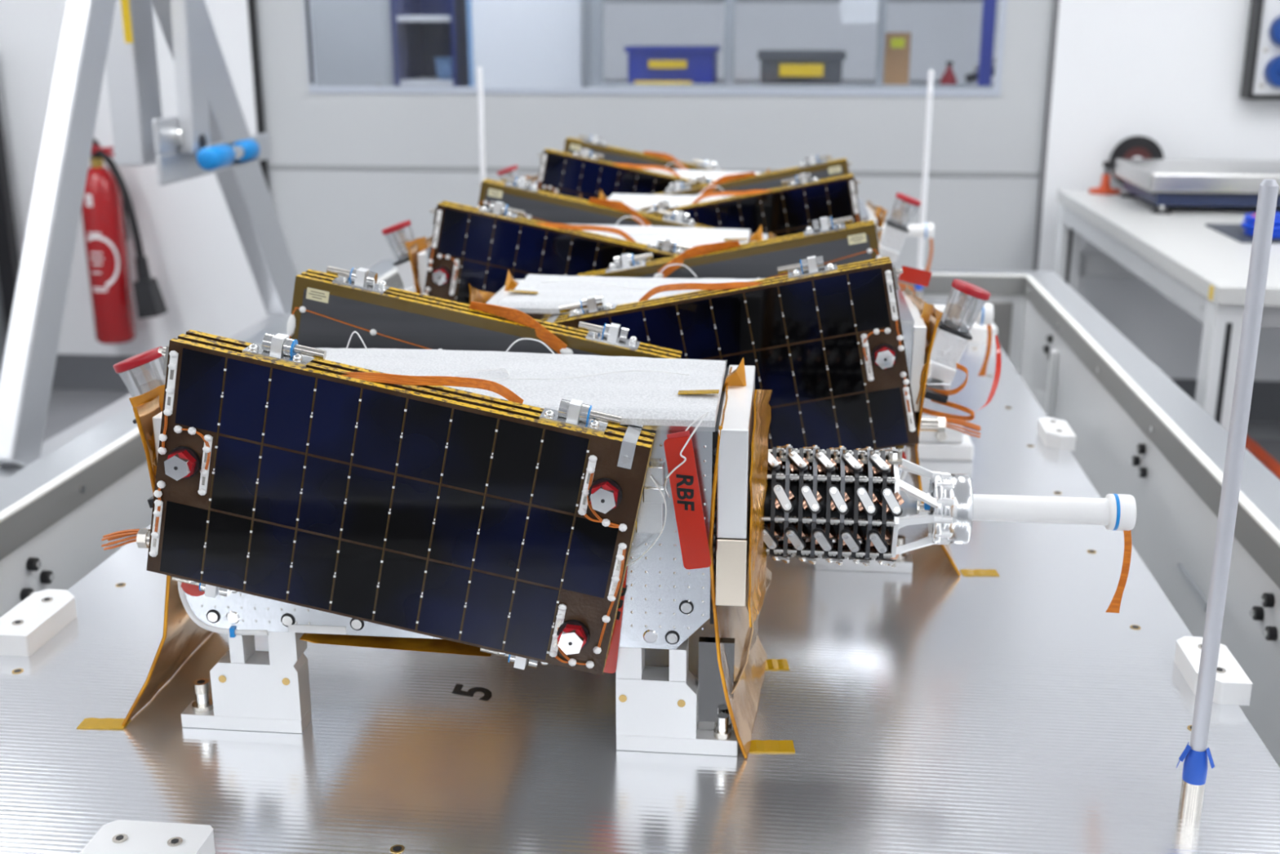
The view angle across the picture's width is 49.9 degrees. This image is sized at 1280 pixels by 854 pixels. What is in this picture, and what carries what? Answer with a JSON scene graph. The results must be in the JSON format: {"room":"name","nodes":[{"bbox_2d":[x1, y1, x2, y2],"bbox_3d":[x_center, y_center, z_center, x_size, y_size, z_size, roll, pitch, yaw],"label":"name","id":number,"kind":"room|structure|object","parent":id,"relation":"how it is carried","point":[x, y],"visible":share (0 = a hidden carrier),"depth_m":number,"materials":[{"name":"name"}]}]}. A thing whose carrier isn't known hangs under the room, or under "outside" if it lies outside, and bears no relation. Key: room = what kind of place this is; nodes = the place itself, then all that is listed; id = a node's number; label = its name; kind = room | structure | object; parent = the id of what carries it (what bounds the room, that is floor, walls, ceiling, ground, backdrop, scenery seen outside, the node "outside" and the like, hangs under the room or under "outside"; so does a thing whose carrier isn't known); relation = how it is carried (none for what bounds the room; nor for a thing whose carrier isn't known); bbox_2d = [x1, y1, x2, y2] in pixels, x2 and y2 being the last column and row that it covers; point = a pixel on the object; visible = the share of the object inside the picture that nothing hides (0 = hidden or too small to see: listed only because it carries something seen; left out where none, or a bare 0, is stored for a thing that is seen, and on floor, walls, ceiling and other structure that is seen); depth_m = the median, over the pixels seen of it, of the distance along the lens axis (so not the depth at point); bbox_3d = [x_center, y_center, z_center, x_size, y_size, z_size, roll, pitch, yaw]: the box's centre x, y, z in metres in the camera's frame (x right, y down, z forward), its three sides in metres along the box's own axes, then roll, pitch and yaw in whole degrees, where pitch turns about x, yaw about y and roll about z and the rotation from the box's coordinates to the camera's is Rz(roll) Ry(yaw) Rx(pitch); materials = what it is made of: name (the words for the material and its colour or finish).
{"room":"clean room","nodes":[
{"label":"clean room","id":0,"kind":"room"},
{"bbox_2d":[0,0,268,356],"bbox_3d":[-2.062,-1.513,4.870,1.450,2.820,0.120,2,16,6],"label":"wall","id":1,"kind":"structure","parent":0,"point":[192,246],"depth_m":4.98,"materials":[{"name":"white paint"}]},
{"bbox_2d":[51,353,164,391],"bbox_3d":[-2.069,-0.206,5.182,1.450,0.135,0.012,2,16,6],"label":"baseboard","id":2,"kind":"structure","parent":1,"relation":"attached to","point":[72,371],"depth_m":5.17,"materials":[{"name":"grey"}]},
{"bbox_2d":[80,137,168,343],"bbox_3d":[-1.840,-0.682,4.925,0.268,0.754,0.192,2,16,6],"label":"fire extinguisher","id":3,"kind":"object","parent":1,"relation":"attached to","point":[107,201],"visible":0.82,"depth_m":4.88,"materials":[{"name":"red metal"}]},
{"bbox_2d":[267,169,1039,275],"bbox_3d":[0.012,-0.490,4.924,2.726,0.825,0.020,2,16,6],"label":"panel","id":4,"kind":"object","parent":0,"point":[981,220],"depth_m":4.87,"materials":[{"name":"grey metal"}]},
{"bbox_2d":[255,0,1053,172],"bbox_3d":[0.012,-1.853,4.527,2.726,1.975,0.020,2,16,6],"label":"window panel","id":5,"kind":"object","parent":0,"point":[307,131],"depth_m":4.75,"materials":[{"name":"grey"}]},
{"bbox_2d":[42,389,1279,442],"bbox_3d":[-0.102,0.637,2.710,5.900,0.100,11.600,2,16,6],"label":"floor","id":6,"kind":"structure","parent":0,"point":[67,408],"depth_m":4.91,"materials":[{"name":"grey plastic"}]},
{"bbox_2d":[0,287,7,373],"bbox_3d":[-2.602,-0.529,4.783,0.440,0.980,0.665,2,16,6],"label":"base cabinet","id":7,"kind":"object","parent":6,"relation":"on","point":[3,336],"visible":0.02,"depth_m":5.09,"materials":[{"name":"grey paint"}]},
{"bbox_2d":[0,111,19,336],"bbox_3d":[-2.300,-0.729,4.987,0.090,1.250,0.080,2,16,6],"label":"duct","id":8,"kind":"object","parent":6,"relation":"on","point":[9,255],"visible":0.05,"depth_m":4.98,"materials":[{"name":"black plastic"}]},
{"bbox_2d":[0,0,297,481],"bbox_3d":[-1.189,-0.965,3.302,0.288,2.645,2.100,2,16,6],"label":"frame","id":9,"kind":"object","parent":6,"relation":"on","point":[209,133],"visible":0.77,"depth_m":3.34,"materials":[{"name":"silver metal"}]},
{"bbox_2d":[311,0,394,86],"bbox_3d":[-1.140,-1.269,5.677,0.380,1.900,0.485,2,16,6],"label":"locker","id":10,"kind":"object","parent":6,"relation":"on","point":[353,38],"visible":0.23,"depth_m":5.38,"materials":[{"name":"grey metal"}]},
{"bbox_2d":[390,0,469,87],"bbox_3d":[-0.820,-1.264,5.662,0.250,1.900,0.450,2,16,6],"label":"shelf","id":11,"kind":"object","parent":6,"relation":"on","point":[423,30],"visible":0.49,"depth_m":5.53,"materials":[{"name":"blue metal"}]},
{"bbox_2d":[433,57,453,79],"bbox_3d":[-0.773,-1.439,5.528,0.106,0.086,0.106,2,16,6],"label":"bin","id":12,"kind":"object","parent":11,"relation":"on","point":[443,64],"visible":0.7,"depth_m":5.49,"materials":[{"name":"blue plastic"}]},
{"bbox_2d":[466,0,590,87],"bbox_3d":[-0.410,-1.246,5.597,0.475,1.900,0.440,2,16,6],"label":"tall cabinet","id":13,"kind":"object","parent":6,"relation":"on","point":[515,43],"visible":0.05,"depth_m":5.32,"materials":[{"name":"white metal"}]},
{"bbox_2d":[0,259,1279,766],"bbox_3d":[0.020,0.380,2.067,1.655,0.755,3.010,2,16,6],"label":"table frame","id":14,"kind":"structure","parent":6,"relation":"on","point":[1139,434],"depth_m":1.97,"materials":[{"name":"white paint"}]},
{"bbox_2d":[0,299,1279,853],"bbox_3d":[0.018,0.065,1.954,1.208,0.022,2.600,2,16,6],"label":"base plate","id":15,"kind":"object","parent":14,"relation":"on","point":[931,708],"depth_m":1.21,"materials":[{"name":"silver metal"}]},
{"bbox_2d":[0,588,76,656],"bbox_3d":[-0.624,0.199,1.418,0.050,0.024,0.115,2,16,6],"label":"mounting block","id":16,"kind":"object","parent":15,"relation":"on","point":[29,624],"visible":1,"depth_m":1.40,"materials":[{"name":"white plastic"}]},
{"bbox_2d":[79,819,215,853],"bbox_3d":[-0.365,0.316,1.023,0.085,0.022,0.050,2,16,6],"label":"mounting block","id":17,"kind":"object","parent":15,"relation":"on","point":[118,836],"visible":1,"depth_m":1.02,"materials":[{"name":"white plastic"}]},
{"bbox_2d":[181,631,311,733],"bbox_3d":[-0.351,0.219,1.219,0.111,0.098,0.027,2,16,6],"label":"support stand","id":18,"kind":"object","parent":15,"relation":"on","point":[252,690],"visible":0.95,"depth_m":1.21,"materials":[{"name":"white plastic"}]},
{"bbox_2d":[476,66,485,184],"bbox_3d":[-0.355,-0.552,3.123,0.018,0.512,0.018,2,16,6],"label":"rod","id":19,"kind":"object","parent":15,"relation":"on","point":[480,79],"visible":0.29,"depth_m":3.08,"materials":[{"name":"white"}]},
{"bbox_2d":[101,266,1136,758],"bbox_3d":[-0.024,0.069,1.244,0.913,0.371,0.346,2,16,6],"label":"satellite","id":20,"kind":"object","parent":15,"relation":"on","point":[295,489],"visible":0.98,"depth_m":1.11,"materials":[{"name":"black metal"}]},
{"bbox_2d":[113,346,164,396],"bbox_3d":[-0.451,-0.042,1.258,0.055,0.062,0.046,2,16,6],"label":"clear cup","id":21,"kind":"object","parent":20,"relation":"on","point":[145,380],"depth_m":1.24,"materials":[{"name":"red plastic"}]},
{"bbox_2d":[167,445,200,478],"bbox_3d":[-0.366,0.028,1.103,0.026,0.026,0.004,2,16,6],"label":"washer","id":22,"kind":"object","parent":20,"relation":"in","point":[191,455],"depth_m":1.10,"materials":[{"name":"red"}]},
{"bbox_2d":[315,330,725,426],"bbox_3d":[-0.142,-0.049,1.205,0.426,0.032,0.197,2,16,6],"label":"panel","id":23,"kind":"object","parent":20,"relation":"on","point":[641,390],"visible":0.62,"depth_m":1.21,"materials":[{"name":"white"}]},
{"bbox_2d":[556,619,589,649],"bbox_3d":[-0.054,0.168,1.111,0.026,0.026,0.004,2,16,6],"label":"washer","id":24,"kind":"object","parent":20,"relation":"in","point":[580,627],"depth_m":1.11,"materials":[{"name":"red"}]},
{"bbox_2d":[588,477,622,511],"bbox_3d":[-0.027,0.053,1.074,0.026,0.026,0.004,2,16,6],"label":"washer","id":25,"kind":"object","parent":20,"relation":"in","point":[614,485],"depth_m":1.07,"materials":[{"name":"red"}]},
{"bbox_2d":[603,560,628,673],"bbox_3d":[-0.026,0.154,1.148,0.034,0.113,0.002,2,16,6],"label":"tag","id":26,"kind":"object","parent":20,"relation":"attached to","point":[611,664],"visible":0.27,"depth_m":1.15,"materials":[{"name":"red fabric"}]},
{"bbox_2d":[626,475,666,566],"bbox_3d":[0.005,0.076,1.109,0.034,0.078,0.003,2,16,6],"label":"lanyard","id":27,"kind":"object","parent":20,"relation":"attached to","point":[652,479],"visible":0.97,"depth_m":1.11,"materials":[{"name":"white metal"}]},
{"bbox_2d":[663,411,711,569],"bbox_3d":[0.038,0.052,1.097,0.039,0.131,0.009,2,16,6],"label":"tag","id":28,"kind":"object","parent":20,"relation":"attached to","point":[678,446],"visible":1,"depth_m":1.10,"materials":[{"name":"red fabric"}]},
{"bbox_2d":[615,636,737,755],"bbox_3d":[0.033,0.230,1.181,0.104,0.098,0.027,2,16,6],"label":"support stand","id":29,"kind":"object","parent":15,"relation":"on","point":[664,709],"visible":0.92,"depth_m":1.18,"materials":[{"name":"white plastic"}]},
{"bbox_2d":[381,175,993,376],"bbox_3d":[0.064,-0.171,2.067,0.913,0.371,0.346,2,16,6],"label":"satellite","id":30,"kind":"object","parent":15,"relation":"on","point":[477,246],"visible":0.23,"depth_m":1.92,"materials":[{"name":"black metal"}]},
{"bbox_2d":[381,219,414,258],"bbox_3d":[-0.362,-0.282,2.081,0.055,0.062,0.046,2,16,6],"label":"clear cup","id":31,"kind":"object","parent":30,"relation":"on","point":[401,238],"depth_m":2.07,"materials":[{"name":"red plastic"}]},
{"bbox_2d":[432,266,451,284],"bbox_3d":[-0.277,-0.211,1.927,0.026,0.026,0.004,2,16,6],"label":"washer","id":32,"kind":"object","parent":30,"relation":"in","point":[442,275],"depth_m":1.92,"materials":[{"name":"red"}]},
{"bbox_2d":[520,213,750,251],"bbox_3d":[-0.054,-0.288,2.028,0.426,0.032,0.197,2,16,6],"label":"foam cover","id":33,"kind":"object","parent":30,"relation":"on","point":[686,236],"visible":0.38,"depth_m":2.03,"materials":[{"name":"white"}]},
{"bbox_2d":[497,134,933,271],"bbox_3d":[0.153,-0.411,2.890,0.913,0.371,0.346,2,16,6],"label":"satellite","id":34,"kind":"object","parent":15,"relation":"on","point":[588,167],"visible":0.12,"depth_m":2.73,"materials":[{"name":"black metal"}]},
{"bbox_2d":[497,164,519,182],"bbox_3d":[-0.274,-0.522,2.905,0.055,0.062,0.046,2,16,6],"label":"clear cup","id":35,"kind":"object","parent":34,"relation":"on","point":[513,167],"depth_m":2.89,"materials":[{"name":"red plastic"}]},
{"bbox_2d":[644,162,760,179],"bbox_3d":[0.035,-0.528,2.851,0.426,0.032,0.197,2,16,6],"label":"foam cover","id":36,"kind":"object","parent":34,"relation":"on","point":[687,174],"visible":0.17,"depth_m":2.88,"materials":[{"name":"white plastic"}]},
{"bbox_2d":[468,215,991,576],"bbox_3d":[-0.050,-0.053,1.662,0.913,0.371,0.346,2,16,6],"label":"satellite","id":37,"kind":"object","parent":15,"relation":"on","point":[850,358],"visible":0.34,"depth_m":1.48,"materials":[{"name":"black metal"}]},
{"bbox_2d":[498,263,764,314],"bbox_3d":[0.064,-0.164,1.600,0.426,0.032,0.197,2,16,6],"label":"panel","id":38,"kind":"object","parent":37,"relation":"on","point":[537,293],"visible":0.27,"depth_m":1.62,"materials":[{"name":"white metal"}]},
{"bbox_2d":[871,343,897,368],"bbox_3d":[0.259,-0.075,1.458,0.026,0.026,0.004,2,16,6],"label":"bolt","id":39,"kind":"object","parent":37,"relation":"in","point":[880,352],"depth_m":1.45,"materials":[{"name":"silver metal"}]},
{"bbox_2d":[898,265,932,287],"bbox_3d":[0.338,-0.185,1.689,0.040,0.026,0.002,2,16,6],"label":"flag","id":40,"kind":"object","parent":37,"relation":"attached to","point":[912,275],"visible":0.96,"depth_m":1.69,"materials":[{"name":"red fabric"}]},
{"bbox_2d":[922,363,974,421],"bbox_3d":[0.349,-0.041,1.566,0.065,0.068,0.011,5,17,17],"label":"cable loop","id":41,"kind":"object","parent":37,"relation":"attached to","point":[968,418],"visible":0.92,"depth_m":1.57,"materials":[{"name":"orange plastic"}]},
{"bbox_2d":[942,279,991,331],"bbox_3d":[0.377,-0.140,1.592,0.055,0.062,0.046,2,16,6],"label":"clear cup","id":42,"kind":"object","parent":37,"relation":"on","point":[957,319],"depth_m":1.58,"materials":[{"name":"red plastic"}]},
{"bbox_2d":[975,333,1001,412],"bbox_3d":[0.418,-0.065,1.634,0.015,0.062,0.146,6,17,20],"label":"strap","id":43,"kind":"object","parent":37,"relation":"hanging from","point":[998,357],"visible":1,"depth_m":1.66,"materials":[{"name":"red fabric"}]},
{"bbox_2d":[579,154,921,291],"bbox_3d":[0.038,-0.293,2.485,0.913,0.371,0.346,2,16,6],"label":"satellite","id":44,"kind":"object","parent":15,"relation":"on","point":[786,202],"visible":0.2,"depth_m":2.29,"materials":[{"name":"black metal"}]},
{"bbox_2d":[604,185,733,213],"bbox_3d":[0.153,-0.404,2.423,0.426,0.032,0.197,2,16,6],"label":"foam cover","id":45,"kind":"object","parent":44,"relation":"on","point":[635,202],"visible":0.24,"depth_m":2.45,"materials":[{"name":"white"}]},
{"bbox_2d":[889,192,921,226],"bbox_3d":[0.465,-0.380,2.415,0.055,0.062,0.046,2,16,6],"label":"clear cup","id":46,"kind":"object","parent":44,"relation":"on","point":[900,220],"depth_m":2.41,"materials":[{"name":"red plastic"}]},
{"bbox_2d":[814,534,912,573],"bbox_3d":[0.257,0.115,1.575,0.111,0.098,0.027,2,16,6],"label":"support stand","id":47,"kind":"object","parent":15,"relation":"on","point":[904,562],"visible":0.26,"depth_m":1.57,"materials":[{"name":"silver metal"}]},
{"bbox_2d":[915,70,933,299],"bbox_3d":[0.626,-0.522,3.027,0.018,0.508,0.018,2,16,6],"label":"rod","id":48,"kind":"object","parent":15,"relation":"on","point":[918,289],"visible":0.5,"depth_m":3.01,"materials":[{"name":"white"}]},
{"bbox_2d":[915,289,922,299],"bbox_3d":[0.626,-0.295,3.093,0.017,0.036,0.017,2,16,6],"label":"socket","id":49,"kind":"object","parent":48,"relation":"attached to","point":[918,292],"depth_m":3.08,"materials":[{"name":"silver metal"}]},
{"bbox_2d":[917,416,973,461],"bbox_3d":[0.440,0.016,1.999,0.082,0.050,0.060,2,16,6],"label":"block","id":50,"kind":"object","parent":15,"relation":"on","point":[953,444],"visible":0.52,"depth_m":1.97,"materials":[{"name":"white plastic"}]},
{"bbox_2d":[964,321,997,344],"bbox_3d":[0.682,-0.199,2.769,0.050,0.032,0.150,2,16,6],"label":"mounting block","id":51,"kind":"object","parent":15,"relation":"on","point":[979,333],"visible":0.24,"depth_m":2.70,"materials":[{"name":"white plastic"}]},
{"bbox_2d":[1036,417,1075,450],"bbox_3d":[0.625,0.009,2.072,0.040,0.024,0.100,2,16,6],"label":"mounting block","id":52,"kind":"object","parent":15,"relation":"on","point":[1055,433],"visible":1,"depth_m":2.04,"materials":[{"name":"white plastic"}]},
{"bbox_2d":[1173,635,1253,705],"bbox_3d":[0.544,0.230,1.312,0.045,0.024,0.100,2,16,6],"label":"mounting block","id":53,"kind":"object","parent":15,"relation":"on","point":[1233,686],"visible":0.61,"depth_m":1.29,"materials":[{"name":"white plastic"}]},
{"bbox_2d":[1176,178,1279,821],"bbox_3d":[0.434,0.069,1.020,0.026,0.498,0.019,2,16,6],"label":"rod","id":54,"kind":"object","parent":15,"relation":"on","point":[1195,766],"visible":1,"depth_m":1.01,"materials":[{"name":"grey"}]},
{"bbox_2d":[1177,778,1204,821],"bbox_3d":[0.435,0.290,1.085,0.017,0.036,0.017,2,16,6],"label":"socket","id":55,"kind":"object","parent":54,"relation":"attached to","point":[1192,791],"depth_m":1.08,"materials":[{"name":"silver metal"}]},
{"bbox_2d":[588,0,996,88],"bbox_3d":[0.702,-1.305,5.434,1.750,2.105,0.550,2,16,6],"label":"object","id":56,"kind":"object","parent":6,"relation":"on","point":[596,7],"visible":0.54,"depth_m":5.17,"materials":[{"name":"grey paint"}]},
{"bbox_2d":[634,80,692,84],"bbox_3d":[0.089,-1.322,5.283,0.220,0.012,0.015,2,16,6],"label":"ruler","id":57,"kind":"object","parent":56,"relation":"on","point":[635,82],"visible":1,"depth_m":5.28,"materials":[{"name":"yellow wood"}]},
{"bbox_2d":[623,45,720,84],"bbox_3d":[0.131,-1.422,5.402,0.359,0.138,0.278,2,16,6],"label":"crate","id":58,"kind":"object","parent":56,"relation":"on","point":[698,64],"visible":0.99,"depth_m":5.28,"materials":[{"name":"blue plastic"}]},
{"bbox_2d":[757,49,846,84],"bbox_3d":[0.626,-1.400,5.355,0.334,0.122,0.278,2,16,6],"label":"crate","id":59,"kind":"object","parent":56,"relation":"on","point":[777,66],"visible":1,"depth_m":5.23,"materials":[{"name":"grey plastic"}]},
{"bbox_2d":[760,59,842,84],"bbox_3d":[0.626,-1.395,5.359,0.310,0.110,0.250,2,16,6],"label":"tub","id":60,"kind":"object","parent":59,"relation":"in","point":[772,71],"depth_m":5.24,"materials":[{"name":"grey plastic"}]},
{"bbox_2d":[840,0,878,23],"bbox_3d":[0.805,-1.579,5.047,0.137,0.193,0.004,2,16,6],"label":"paper sheet","id":61,"kind":"object","parent":56,"relation":"hanging from","point":[851,11],"visible":1,"depth_m":5.06,"materials":[{"name":"white paper"}]},
{"bbox_2d":[883,32,911,84],"bbox_3d":[0.975,-1.403,5.244,0.096,0.190,0.102,2,16,6],"label":"cardboard box","id":62,"kind":"object","parent":56,"relation":"on","point":[897,45],"visible":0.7,"depth_m":5.20,"materials":[{"name":"brown cardboard"}]},
{"bbox_2d":[939,61,957,84],"bbox_3d":[1.176,-1.347,5.240,0.070,0.085,0.070,2,16,6],"label":"flask","id":63,"kind":"object","parent":56,"relation":"on","point":[948,77],"visible":1,"depth_m":5.22,"materials":[{"name":"red glass"}]},
{"bbox_2d":[956,58,995,83],"bbox_3d":[1.279,-1.345,5.206,0.153,0.090,0.055,2,16,6],"label":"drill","id":64,"kind":"object","parent":56,"relation":"on","point":[972,77],"visible":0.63,"depth_m":5.19,"materials":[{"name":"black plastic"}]},
{"bbox_2d":[1053,189,1279,431],"bbox_3d":[1.838,-0.140,3.769,1.097,0.800,1.785,2,16,6],"label":"workbench","id":65,"kind":"object","parent":6,"relation":"on","point":[1203,270],"visible":0.6,"depth_m":3.38,"materials":[{"name":"grey laminate"}]},
{"bbox_2d":[1088,161,1121,195],"bbox_3d":[1.504,-0.805,4.442,0.100,0.100,0.100,2,16,6],"label":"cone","id":66,"kind":"object","parent":65,"relation":"on","point":[1104,188],"visible":1,"depth_m":4.43,"materials":[{"name":"orange plastic"}]},
{"bbox_2d":[1109,135,1164,185],"bbox_3d":[1.643,-0.877,4.556,0.170,0.170,0.026,2,16,6],"label":"reel","id":67,"kind":"object","parent":65,"relation":"on","point":[1136,147],"visible":0.48,"depth_m":4.54,"materials":[{"name":"black plastic"}]},
{"bbox_2d":[1057,189,1279,306],"bbox_3d":[1.838,-0.505,3.663,1.095,0.040,1.785,2,16,6],"label":"countertop","id":68,"kind":"structure","parent":65,"relation":"on","point":[1180,243],"depth_m":3.50,"materials":[{"name":"grey laminate"}]},
{"bbox_2d":[1114,159,1279,214],"bbox_3d":[1.768,-0.723,4.133,0.570,0.115,0.460,2,16,6],"label":"scale","id":69,"kind":"object","parent":65,"relation":"on","point":[1162,183],"visible":0.99,"depth_m":3.95,"materials":[{"name":"silver metal"}]},
{"bbox_2d":[1205,213,1279,243],"bbox_3d":[1.853,-0.520,3.539,0.680,0.058,0.310,2,16,6],"label":"cutting mat","id":70,"kind":"object","parent":65,"relation":"on","point":[1234,231],"depth_m":3.52,"materials":[{"name":"grey"}]},
{"bbox_2d":[1244,434,1279,479],"bbox_3d":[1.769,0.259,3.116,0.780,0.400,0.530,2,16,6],"label":"floor marking","id":71,"kind":"object","parent":6,"relation":"on","point":[1267,451],"visible":0.04,"depth_m":3.14,"materials":[{"name":"orange"}]},
{"bbox_2d":[604,0,999,80],"bbox_3d":[0.499,-2.392,7.888,5.900,2.820,0.100,2,16,6],"label":"wall","id":72,"kind":"structure","parent":0,"point":[941,33],"depth_m":7.83,"materials":[{"name":"white paint"}]},
{"bbox_2d":[1037,0,1279,381],"bbox_3d":[2.228,-1.389,4.445,1.724,2.820,0.120,2,16,6],"label":"wall","id":73,"kind":"structure","parent":0,"point":[1169,73],"depth_m":4.54,"materials":[{"name":"white paint"}]},
{"bbox_2d":[247,0,1059,275],"bbox_3d":[0.009,-1.443,4.631,2.730,2.820,0.058,2,16,6],"label":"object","id":74,"kind":"structure","parent":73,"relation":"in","point":[342,170],"depth_m":4.76,"materials":[{"name":"grey metal"}]},
{"bbox_2d":[303,0,1007,96],"bbox_3d":[0.022,-1.609,4.586,2.377,0.977,0.018,2,16,6],"label":"window","id":75,"kind":"structure","parent":74,"relation":"attached to","point":[313,89],"depth_m":4.71,"materials":[{"name":"grey"}]},
{"bbox_2d":[1169,377,1279,422],"bbox_3d":[2.221,-0.086,4.756,1.724,0.145,0.012,2,16,6],"label":"baseboard","id":76,"kind":"structure","parent":73,"relation":"attached to","point":[1265,398],"depth_m":4.76,"materials":[{"name":"grey"}]},
{"bbox_2d":[1240,0,1279,100],"bbox_3d":[2.264,-1.356,4.322,0.625,0.644,0.125,2,16,6],"label":"poster","id":77,"kind":"object","parent":73,"relation":"attached to","point":[1260,80],"visible":1,"depth_m":4.38,"materials":[{"name":"white paper"}]},
{"bbox_2d":[1263,54,1279,88],"bbox_3d":[2.044,-1.128,4.373,0.104,0.104,0.050,2,16,6],"label":"safety sign","id":78,"kind":"object","parent":77,"relation":"attached to","point":[1271,62],"depth_m":4.38,"materials":[{"name":"blue"}]},
{"bbox_2d":[1269,15,1279,47],"bbox_3d":[2.044,-1.248,4.338,0.104,0.104,0.050,2,16,6],"label":"safety sign","id":79,"kind":"object","parent":77,"relation":"attached to","point":[1274,20],"depth_m":4.35,"materials":[{"name":"blue"}]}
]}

